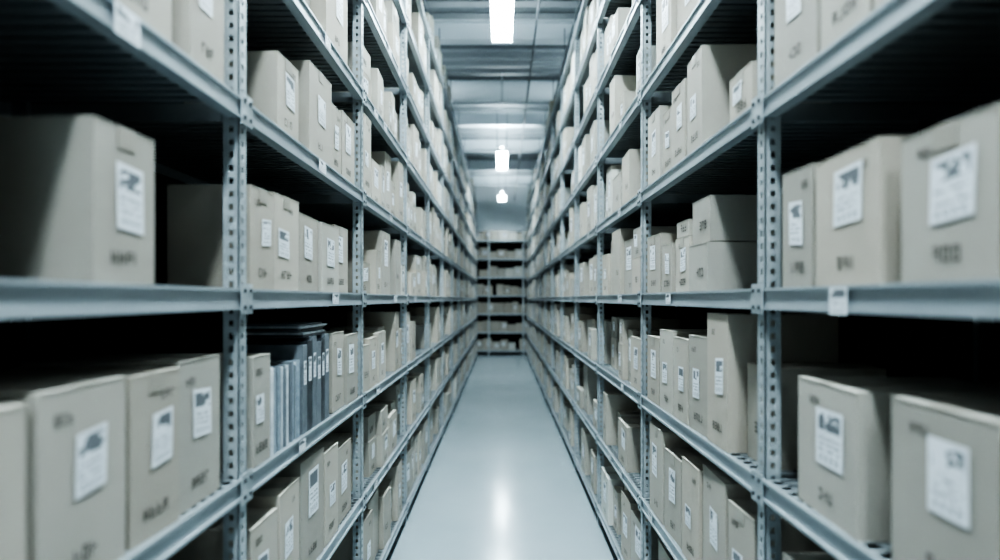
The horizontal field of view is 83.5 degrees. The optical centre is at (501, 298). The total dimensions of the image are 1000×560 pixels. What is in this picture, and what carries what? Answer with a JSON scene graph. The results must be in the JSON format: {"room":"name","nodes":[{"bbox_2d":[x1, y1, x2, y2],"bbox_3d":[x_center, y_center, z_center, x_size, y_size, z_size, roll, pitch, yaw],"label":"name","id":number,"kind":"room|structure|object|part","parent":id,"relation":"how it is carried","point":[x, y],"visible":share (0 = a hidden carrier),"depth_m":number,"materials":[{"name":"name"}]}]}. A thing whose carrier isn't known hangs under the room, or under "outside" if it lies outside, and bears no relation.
{"room":"warehouse","nodes":[
{"label":"warehouse","id":0,"kind":"room"},
{"bbox_2d":[386,353,617,559],"bbox_3d":[0.000,1.670,6.850,6.600,0.100,22.700,0,0,0],"label":"floor","id":1,"kind":"structure","parent":0,"point":[502,482],"depth_m":4.87,"materials":[{"name":"grey concrete"}]},
{"bbox_2d":[0,0,477,559],"bbox_3d":[-0.987,-0.500,6.590,0.627,4.240,17.920,0,0,0],"label":"shelving rack","id":2,"kind":"object","parent":1,"relation":"on","point":[98,58],"visible":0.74,"depth_m":1.78,"materials":[{"name":"metal"}]},
{"bbox_2d":[0,404,26,559],"bbox_3d":[-0.839,0.311,0.718,0.303,0.321,0.189,0,0,0],"label":"cardboard box","id":3,"kind":"object","parent":2,"relation":"in","point":[12,416],"visible":1,"depth_m":0.79,"materials":[{"name":"beige cardboard"}]},
{"bbox_2d":[0,376,125,559],"bbox_3d":[-0.862,0.306,0.929,0.345,0.331,0.206,0,0,0],"label":"cardboard box","id":4,"kind":"object","parent":2,"relation":"on","point":[75,425],"visible":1,"depth_m":0.91,"materials":[{"name":"beige cardboard"}]},
{"bbox_2d":[0,115,154,284],"bbox_3d":[-0.777,-0.171,1.035,0.176,0.286,0.164,0,0,0],"label":"cardboard box","id":5,"kind":"object","parent":2,"relation":"on","point":[77,191],"visible":0.97,"depth_m":0.96,"materials":[{"name":"beige cardboard"}]},
{"bbox_2d":[0,367,179,550],"bbox_3d":[-0.861,0.309,1.128,0.346,0.326,0.159,0,0,0],"label":"cardboard box","id":6,"kind":"object","parent":2,"relation":"on","point":[151,393],"visible":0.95,"depth_m":1.11,"materials":[{"name":"beige cardboard"}]},
{"bbox_2d":[19,354,219,515],"bbox_3d":[-0.871,0.304,1.302,0.345,0.336,0.191,0,0,0],"label":"cardboard box","id":7,"kind":"object","parent":2,"relation":"on","point":[199,374],"visible":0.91,"depth_m":1.28,"materials":[{"name":"beige cardboard"}]},
{"bbox_2d":[118,0,171,41],"bbox_3d":[-0.853,-0.694,1.079,0.308,0.331,0.233,0,0,0],"label":"cardboard box","id":8,"kind":"object","parent":2,"relation":"on","point":[157,14],"visible":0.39,"depth_m":1.13,"materials":[{"name":"beige cardboard"}]},
{"bbox_2d":[172,0,223,82],"bbox_3d":[-0.841,-0.694,1.315,0.305,0.331,0.165,0,0,0],"label":"cardboard box","id":9,"kind":"object","parent":2,"relation":"on","point":[197,25],"visible":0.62,"depth_m":1.29,"materials":[{"name":"beige cardboard"}]},
{"bbox_2d":[155,353,269,468],"bbox_3d":[-0.859,0.316,1.610,0.343,0.311,0.114,0,0,0],"label":"cardboard box","id":10,"kind":"object","parent":2,"relation":"in","point":[257,364],"visible":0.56,"depth_m":1.57,"materials":[{"name":"beige cardboard"}]},
{"bbox_2d":[167,184,274,289],"bbox_3d":[-0.804,-0.172,1.617,0.233,0.288,0.159,0,0,0],"label":"cardboard box","id":11,"kind":"object","parent":2,"relation":"in","point":[194,211],"visible":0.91,"depth_m":1.54,"materials":[{"name":"beige cardboard"}]},
{"bbox_2d":[167,507,277,559],"bbox_3d":[-0.842,0.806,1.642,0.306,0.331,0.178,0,0,0],"label":"cardboard box","id":12,"kind":"object","parent":2,"relation":"on","point":[261,523],"visible":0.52,"depth_m":1.57,"materials":[{"name":"beige cardboard"}]},
{"bbox_3d":[-1.205,-0.510,6.590,0.190,4.220,17.850,0,0,0],"label":"panel","id":13,"kind":"part","parent":2,"relation":"part of","materials":[{"name":"grey metal"}]},
{"bbox_2d":[185,51,298,139],"bbox_3d":[-0.848,-0.654,1.840,0.303,0.251,0.159,0,0,3],"label":"cardboard box","id":14,"kind":"object","parent":2,"relation":"on","point":[271,79],"visible":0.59,"depth_m":1.76,"materials":[{"name":"beige cardboard"}]},
{"bbox_2d":[246,477,299,559],"bbox_3d":[-0.863,0.791,1.826,0.343,0.361,0.189,0,0,-2],"label":"cardboard box","id":15,"kind":"object","parent":2,"relation":"on","point":[282,493],"visible":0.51,"depth_m":1.81,"materials":[{"name":"beige cardboard"}]},
{"bbox_2d":[229,333,328,434],"bbox_3d":[-0.826,0.304,2.092,0.269,0.334,0.295,0,0,0],"label":"binders","id":16,"kind":"object","parent":2,"relation":"on","point":[312,352],"visible":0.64,"depth_m":2.02,"materials":[{"name":"paper"}]},
{"bbox_2d":[229,322,326,336],"bbox_3d":[-0.831,0.113,2.099,0.258,0.046,0.291,0,0,0],"label":"documents","id":17,"kind":"object","parent":16,"relation":"on","point":[253,329],"visible":0.88,"depth_m":1.99,"materials":[{"name":"paper"}]},
{"bbox_2d":[269,192,298,290],"bbox_3d":[-0.844,-0.179,1.815,0.303,0.301,0.189,0,0,3],"label":"cardboard box","id":18,"kind":"object","parent":2,"relation":"on","point":[286,210],"visible":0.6,"depth_m":1.80,"materials":[{"name":"beige cardboard"}]},
{"bbox_2d":[270,360,299,455],"bbox_3d":[-0.820,0.339,1.802,0.260,0.265,0.234,0,0,0],"label":"file folders","id":19,"kind":"object","parent":2,"relation":"on","point":[284,374],"visible":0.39,"depth_m":1.79,"materials":[{"name":"paper"}]},
{"bbox_2d":[273,447,323,559],"bbox_3d":[-0.864,0.771,2.062,0.350,0.401,0.237,0,0,0],"label":"cardboard box","id":20,"kind":"object","parent":2,"relation":"on","point":[309,466],"visible":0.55,"depth_m":2.03,"materials":[{"name":"beige cardboard"}]},
{"bbox_2d":[299,212,318,290],"bbox_3d":[-0.849,-0.164,2.026,0.310,0.271,0.241,0,0,0],"label":"cardboard box","id":21,"kind":"object","parent":2,"relation":"on","point":[308,226],"visible":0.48,"depth_m":2.02,"materials":[{"name":"beige cardboard"}]},
{"bbox_2d":[288,60,331,166],"bbox_3d":[-0.864,-0.699,2.157,0.350,0.341,0.247,0,0,0],"label":"cardboard box","id":22,"kind":"object","parent":2,"relation":"on","point":[314,90],"visible":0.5,"depth_m":2.08,"materials":[{"name":"beige cardboard"}]},
{"bbox_2d":[312,442,337,547],"bbox_3d":[-0.839,0.786,2.270,0.303,0.371,0.174,0,0,0],"label":"cardboard box","id":23,"kind":"object","parent":2,"relation":"in","point":[330,448],"visible":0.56,"depth_m":2.27,"materials":[{"name":"beige cardboard"}]},
{"bbox_2d":[318,222,338,291],"bbox_3d":[-0.843,-0.164,2.269,0.307,0.271,0.213,0,0,0],"label":"cardboard box","id":24,"kind":"object","parent":2,"relation":"on","point":[328,235],"visible":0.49,"depth_m":2.23,"materials":[{"name":"beige cardboard"}]},
{"bbox_2d":[318,437,350,525],"bbox_3d":[-0.849,0.806,2.490,0.303,0.331,0.214,0,0,0],"label":"cardboard box","id":25,"kind":"object","parent":2,"relation":"on","point":[344,443],"visible":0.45,"depth_m":2.50,"materials":[{"name":"beige cardboard"}]},
{"bbox_2d":[326,331,343,412],"bbox_3d":[-0.869,0.306,2.395,0.343,0.331,0.164,0,0,0],"label":"cardboard box","id":26,"kind":"object","parent":2,"relation":"on","point":[336,338],"visible":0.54,"depth_m":2.37,"materials":[{"name":"beige cardboard"}]},
{"bbox_2d":[332,103,340,173],"bbox_3d":[-0.849,-0.669,2.365,0.303,0.281,0.144,0,0,0],"label":"cardboard box","id":27,"kind":"object","parent":2,"relation":"on","point":[336,114],"visible":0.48,"depth_m":2.37,"materials":[{"name":"beige cardboard"}]},
{"bbox_2d":[330,224,347,292],"bbox_3d":[-0.861,-0.174,2.483,0.305,0.291,0.200,0,0,0],"label":"cardboard box","id":28,"kind":"object","parent":2,"relation":"on","point":[343,233],"visible":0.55,"depth_m":2.51,"materials":[{"name":"beige cardboard"}]},
{"bbox_2d":[339,110,354,183],"bbox_3d":[-0.849,-0.679,2.555,0.303,0.301,0.204,0,0,0],"label":"cardboard box","id":29,"kind":"object","parent":2,"relation":"on","point":[347,126],"visible":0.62,"depth_m":2.53,"materials":[{"name":"beige cardboard"}]},
{"bbox_2d":[344,333,357,404],"bbox_3d":[-0.839,0.316,2.585,0.303,0.311,0.184,0,0,0],"label":"cardboard box","id":30,"kind":"object","parent":2,"relation":"in","point":[350,339],"visible":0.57,"depth_m":2.55,"materials":[{"name":"beige cardboard"}]},
{"bbox_2d":[305,0,476,559],"bbox_3d":[-0.917,-0.734,6.554,0.460,4.411,17.742,0,0,0],"label":"boxes","id":31,"kind":"object","parent":2,"relation":"on","point":[383,271],"visible":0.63,"depth_m":3.72,"materials":[{"name":"cardboard"}]},
{"bbox_2d":[423,0,476,203],"bbox_3d":[-0.900,-3.265,6.850,0.202,0.430,22.500,0,0,0],"label":"storage boxes","id":32,"kind":"object","parent":2,"relation":"on","point":[424,2],"visible":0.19,"depth_m":10.39,"materials":[{"name":"metal"}]},
{"bbox_2d":[465,229,543,354],"bbox_3d":[0.000,-0.205,16.453,2.750,3.650,0.625,0,0,0],"label":"wall shelving","id":33,"kind":"object","parent":1,"relation":"on","point":[493,245],"visible":0.37,"depth_m":16.76,"materials":[{"name":"metal"}]},
{"bbox_2d":[526,0,999,559],"bbox_3d":[0.987,-0.500,6.590,0.627,4.240,17.920,0,0,0],"label":"shelving rack","id":34,"kind":"object","parent":1,"relation":"on","point":[908,67],"visible":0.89,"depth_m":1.71,"materials":[{"name":"metal"}]},
{"bbox_2d":[527,0,698,559],"bbox_3d":[0.914,-0.726,6.586,0.453,4.396,17.784,0,0,0],"label":"boxes","id":35,"kind":"object","parent":34,"relation":"on","point":[621,269],"visible":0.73,"depth_m":3.73,"materials":[{"name":"cardboard"}]},
{"bbox_2d":[647,335,659,405],"bbox_3d":[0.839,0.321,2.560,0.303,0.301,0.194,0,0,0],"label":"cardboard box","id":36,"kind":"object","parent":34,"relation":"in","point":[653,341],"visible":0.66,"depth_m":2.54,"materials":[{"name":"beige cardboard"}]},
{"bbox_2d":[648,105,671,184],"bbox_3d":[0.839,-0.689,2.550,0.303,0.321,0.194,0,0,0],"label":"cardboard box","id":37,"kind":"object","parent":34,"relation":"in","point":[655,121],"visible":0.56,"depth_m":2.51,"materials":[{"name":"beige cardboard"}]},
{"bbox_2d":[647,233,676,292],"bbox_3d":[0.839,-0.159,2.550,0.303,0.261,0.214,0,0,0],"label":"cardboard box","id":38,"kind":"object","parent":34,"relation":"in","point":[655,243],"visible":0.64,"depth_m":2.50,"materials":[{"name":"beige cardboard"}]},
{"bbox_2d":[663,106,671,173],"bbox_3d":[0.849,-0.664,2.365,0.303,0.271,0.144,0,0,0],"label":"cardboard box","id":39,"kind":"object","parent":34,"relation":"on","point":[667,117],"visible":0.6,"depth_m":2.37,"materials":[{"name":"beige cardboard"}]},
{"bbox_2d":[662,243,675,291],"bbox_3d":[0.814,-0.129,2.345,0.253,0.201,0.144,0,0,0],"label":"cardboard box","id":40,"kind":"object","parent":34,"relation":"in","point":[668,250],"visible":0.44,"depth_m":2.31,"materials":[{"name":"beige cardboard"}]},
{"bbox_2d":[649,421,692,524],"bbox_3d":[0.859,0.771,2.510,0.343,0.401,0.214,0,0,0],"label":"cardboard box","id":41,"kind":"object","parent":34,"relation":"in","point":[661,437],"visible":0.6,"depth_m":2.45,"materials":[{"name":"beige cardboard"}]},
{"bbox_2d":[671,78,686,166],"bbox_3d":[0.841,-0.684,2.203,0.304,0.311,0.160,0,0,0],"label":"cardboard box","id":42,"kind":"object","parent":34,"relation":"on","point":[679,95],"visible":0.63,"depth_m":2.18,"materials":[{"name":"beige cardboard"}]},
{"bbox_2d":[674,337,688,425],"bbox_3d":[0.839,0.311,2.165,0.303,0.321,0.164,0,0,0],"label":"cardboard box","id":43,"kind":"object","parent":34,"relation":"in","point":[681,344],"visible":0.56,"depth_m":2.15,"materials":[{"name":"beige cardboard"}]},
{"bbox_2d":[660,329,706,415],"bbox_3d":[0.839,0.301,2.355,0.303,0.341,0.184,0,0,0],"label":"cardboard box","id":44,"kind":"object","parent":34,"relation":"in","point":[667,336],"visible":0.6,"depth_m":2.33,"materials":[{"name":"beige cardboard"}]},
{"bbox_2d":[664,448,703,548],"bbox_3d":[0.863,0.801,2.280,0.347,0.341,0.214,0,0,0],"label":"cardboard box","id":45,"kind":"object","parent":34,"relation":"on","point":[673,456],"visible":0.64,"depth_m":2.27,"materials":[{"name":"beige cardboard"}]},
{"bbox_2d":[675,235,692,291],"bbox_3d":[0.824,-0.134,2.175,0.253,0.211,0.164,0,0,0],"label":"cardboard box","id":46,"kind":"object","parent":34,"relation":"in","point":[682,244],"visible":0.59,"depth_m":2.17,"materials":[{"name":"beige cardboard"}]},
{"bbox_2d":[677,219,692,238],"bbox_3d":[0.802,-0.272,2.175,0.202,0.061,0.144,0,0,0],"label":"cardboard box","id":47,"kind":"object","parent":46,"relation":"on","point":[684,228],"visible":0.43,"depth_m":2.14,"materials":[{"name":"beige cardboard"}]},
{"bbox_2d":[682,456,713,559],"bbox_3d":[0.859,0.786,2.055,0.343,0.371,0.184,0,0,0],"label":"cardboard box","id":48,"kind":"object","parent":34,"relation":"in","point":[692,466],"visible":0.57,"depth_m":2.04,"materials":[{"name":"beige cardboard"}]},
{"bbox_2d":[689,335,706,436],"bbox_3d":[0.843,0.301,1.988,0.303,0.341,0.169,0,0,-2],"label":"cardboard box","id":49,"kind":"object","parent":34,"relation":"on","point":[697,343],"visible":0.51,"depth_m":1.98,"materials":[{"name":"beige cardboard"}]},
{"bbox_2d":[703,463,751,559],"bbox_3d":[0.864,0.771,1.833,0.349,0.401,0.227,0,0,0],"label":"cardboard box","id":50,"kind":"object","parent":34,"relation":"on","point":[719,487],"visible":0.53,"depth_m":1.81,"materials":[{"name":"beige cardboard"}]},
{"bbox_2d":[687,44,773,154],"bbox_3d":[0.843,-0.704,2.014,0.303,0.351,0.174,0,0,2],"label":"cardboard box","id":51,"kind":"object","parent":34,"relation":"on","point":[710,71],"visible":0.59,"depth_m":1.93,"materials":[{"name":"beige cardboard"}]},
{"bbox_2d":[689,242,782,290],"bbox_3d":[0.840,-0.111,1.975,0.302,0.166,0.184,0,0,0],"label":"cardboard box","id":52,"kind":"object","parent":34,"relation":"in","point":[712,265],"visible":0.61,"depth_m":1.88,"materials":[{"name":"beige cardboard"}]},
{"bbox_2d":[692,195,782,244],"bbox_3d":[0.852,-0.274,1.975,0.302,0.156,0.174,0,0,0],"label":"cardboard box","id":53,"kind":"object","parent":52,"relation":"on","point":[716,218],"visible":0.69,"depth_m":1.89,"materials":[{"name":"beige cardboard"}]},
{"bbox_2d":[707,313,838,452],"bbox_3d":[0.859,0.259,1.798,0.343,0.426,0.169,0,0,0],"label":"cardboard box","id":54,"kind":"object","parent":34,"relation":"in","point":[732,338],"visible":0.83,"depth_m":1.71,"materials":[{"name":"beige cardboard"}]},
{"bbox_3d":[1.205,-0.510,6.590,0.190,4.220,17.850,0,0,0],"label":"panel","id":55,"kind":"part","parent":34,"relation":"part of","materials":[{"name":"grey metal"}]},
{"bbox_2d":[728,499,826,559],"bbox_3d":[0.862,0.791,1.630,0.346,0.361,0.174,0,0,0],"label":"cardboard box","id":56,"kind":"object","parent":34,"relation":"on","point":[742,514],"visible":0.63,"depth_m":1.58,"materials":[{"name":"beige cardboard"}]},
{"bbox_2d":[729,61,830,121],"bbox_3d":[0.799,-0.594,1.623,0.223,0.131,0.149,0,0,0],"label":"cardboard box","id":57,"kind":"object","parent":34,"relation":"in","point":[744,86],"visible":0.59,"depth_m":1.59,"materials":[{"name":"beige cardboard"}]},
{"bbox_2d":[774,0,820,86],"bbox_3d":[0.842,-0.709,1.325,0.305,0.361,0.205,0,0,0],"label":"cardboard box","id":58,"kind":"object","parent":34,"relation":"on","point":[797,23],"visible":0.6,"depth_m":1.32,"materials":[{"name":"beige cardboard"}]},
{"bbox_2d":[782,163,818,286],"bbox_3d":[0.871,-0.169,1.336,0.344,0.281,0.136,0,0,0],"label":"cardboard box","id":59,"kind":"object","parent":34,"relation":"on","point":[799,185],"visible":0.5,"depth_m":1.32,"materials":[{"name":"beige cardboard"}]},
{"bbox_2d":[782,552,836,559],"bbox_3d":[0.849,0.801,1.310,0.303,0.341,0.174,0,0,0],"label":"cardboard box","id":60,"kind":"object","parent":34,"relation":"on","point":[786,555],"visible":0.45,"depth_m":1.38,"materials":[{"name":"beige cardboard"}]},
{"bbox_2d":[747,363,886,469],"bbox_3d":[0.900,0.331,1.615,0.323,0.281,0.144,0,0,0],"label":"cardboard box","id":61,"kind":"object","parent":34,"relation":"on","point":[790,372],"visible":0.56,"depth_m":1.54,"materials":[{"name":"beige cardboard"}]},
{"bbox_2d":[821,0,874,50],"bbox_3d":[0.841,-0.699,1.138,0.304,0.341,0.160,0,0,0],"label":"cardboard box","id":62,"kind":"object","parent":34,"relation":"on","point":[837,16],"visible":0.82,"depth_m":1.15,"materials":[{"name":"beige cardboard"}]},
{"bbox_2d":[816,136,911,285],"bbox_3d":[0.864,-0.164,1.128,0.350,0.271,0.237,0,0,0],"label":"cardboard box","id":63,"kind":"object","parent":34,"relation":"on","point":[859,188],"visible":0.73,"depth_m":1.08,"materials":[{"name":"beige cardboard"}]},
{"bbox_2d":[875,0,885,8],"bbox_3d":[0.839,-0.694,0.940,0.303,0.331,0.194,0,0,0],"label":"cardboard box","id":64,"kind":"object","parent":34,"relation":"in","point":[878,3],"visible":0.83,"depth_m":1.03,"materials":[{"name":"beige cardboard"}]},
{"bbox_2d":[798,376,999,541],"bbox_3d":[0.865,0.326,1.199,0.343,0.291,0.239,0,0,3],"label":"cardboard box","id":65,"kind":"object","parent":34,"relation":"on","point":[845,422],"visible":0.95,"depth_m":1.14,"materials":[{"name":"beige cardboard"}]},
{"bbox_2d":[891,396,999,559],"bbox_3d":[0.859,0.321,0.885,0.343,0.301,0.214,0,0,0],"label":"cardboard box","id":66,"kind":"object","parent":34,"relation":"in","point":[946,449],"visible":1,"depth_m":0.87,"materials":[{"name":"beige cardboard"}]},
{"bbox_2d":[901,103,999,281],"bbox_3d":[0.859,-0.151,0.873,0.343,0.246,0.189,0,0,0],"label":"cardboard box","id":67,"kind":"object","parent":34,"relation":"in","point":[951,169],"visible":1,"depth_m":0.85,"materials":[{"name":"beige cardboard"}]},
{"bbox_2d":[423,0,581,175],"bbox_3d":[0.000,-3.850,6.850,6.600,0.200,22.700,0,0,0],"label":"ceiling","id":68,"kind":"structure","parent":0,"point":[461,62],"depth_m":8.97,"materials":[{"name":"metal"}]},
{"bbox_2d":[453,112,547,126],"bbox_3d":[0.000,-3.620,11.300,6.600,0.260,0.180,0,0,0],"label":"trim","id":69,"kind":"structure","parent":68,"relation":"attached to","point":[466,119],"depth_m":11.29,"materials":[{"name":"paint"}]},
{"bbox_2d":[470,176,532,185],"bbox_3d":[0.000,-3.620,17.200,6.600,0.260,0.180,0,0,0],"label":"trim","id":70,"kind":"structure","parent":68,"relation":"attached to","point":[478,180],"depth_m":17.19,"materials":[{"name":"paint"}]},
{"bbox_2d":[490,0,513,42],"bbox_3d":[0.000,-3.329,5.550,0.240,0.839,1.612,0,0,0],"label":"ceiling lamp","id":71,"kind":"object","parent":68,"relation":"hanging from","point":[501,11],"visible":1,"depth_m":5.89,"materials":[{"name":"glass"}]},
{"bbox_2d":[461,140,542,152],"bbox_3d":[0.000,-3.620,13.300,6.600,0.260,0.180,0,0,0],"label":"trim","id":72,"kind":"structure","parent":68,"relation":"attached to","point":[471,146],"depth_m":13.29,"materials":[{"name":"paint"}]},
{"bbox_2d":[466,160,537,170],"bbox_3d":[0.000,-3.620,15.200,6.600,0.260,0.180,0,0,0],"label":"trim","id":73,"kind":"structure","parent":68,"relation":"attached to","point":[473,165],"depth_m":15.19,"materials":[{"name":"paint"}]},
{"bbox_2d":[527,0,580,203],"bbox_3d":[0.900,-3.265,6.850,0.202,0.430,22.500,0,0,0],"label":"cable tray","id":74,"kind":"object","parent":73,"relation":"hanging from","point":[579,2],"visible":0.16,"depth_m":7.41,"materials":[{"name":"metal"}]},
{"bbox_2d":[496,131,507,169],"bbox_3d":[0.000,-3.329,11.850,0.240,0.839,1.612,0,0,0],"label":"ceiling lamp","id":75,"kind":"object","parent":68,"relation":"hanging from","point":[501,153],"visible":1,"depth_m":11.74,"materials":[{"name":"ceramic"}]},
{"bbox_2d":[496,152,507,167],"bbox_3d":[0.000,-2.950,11.850,0.222,0.001,1.598,0,0,0],"label":"diffuser","id":76,"kind":"object","parent":75,"relation":"attached to","point":[500,163],"depth_m":12.19,"materials":[{"name":"white plastic"}]},
{"bbox_2d":[498,171,505,200],"bbox_3d":[0.000,-3.329,16.200,0.240,0.839,1.012,0,0,0],"label":"ceiling lamp","id":77,"kind":"object","parent":68,"relation":"hanging from","point":[501,196],"visible":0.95,"depth_m":15.85,"materials":[{"name":"ceramic"}]},
{"bbox_2d":[448,73,559,102],"bbox_3d":[0.000,-3.510,9.300,6.600,0.479,0.360,0,0,0],"label":"ventilation duct","id":78,"kind":"object","parent":68,"relation":"attached to","point":[501,90],"visible":0.16,"depth_m":9.16,"materials":[{"name":"metal"}]},
{"bbox_2d":[433,19,576,44],"bbox_3d":[0.000,-3.620,7.600,6.600,0.260,0.180,0,0,0],"label":"trim","id":79,"kind":"structure","parent":68,"relation":"attached to","point":[452,31],"depth_m":7.59,"materials":[{"name":"paint"}]},
{"bbox_2d":[474,186,530,230],"bbox_3d":[0.000,-1.065,18.275,6.600,5.370,0.150,0,0,0],"label":"wall","id":80,"kind":"structure","parent":0,"point":[493,214],"depth_m":18.20,"materials":[{"name":"paint"}]},
{"bbox_2d":[514,0,540,199],"bbox_3d":[0.400,-3.200,6.850,0.028,0.028,22.500,0,0,0],"label":"pipe","id":81,"kind":"object","parent":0,"point":[538,5],"visible":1,"depth_m":8.01,"materials":[{"name":"metal"}]}
]}

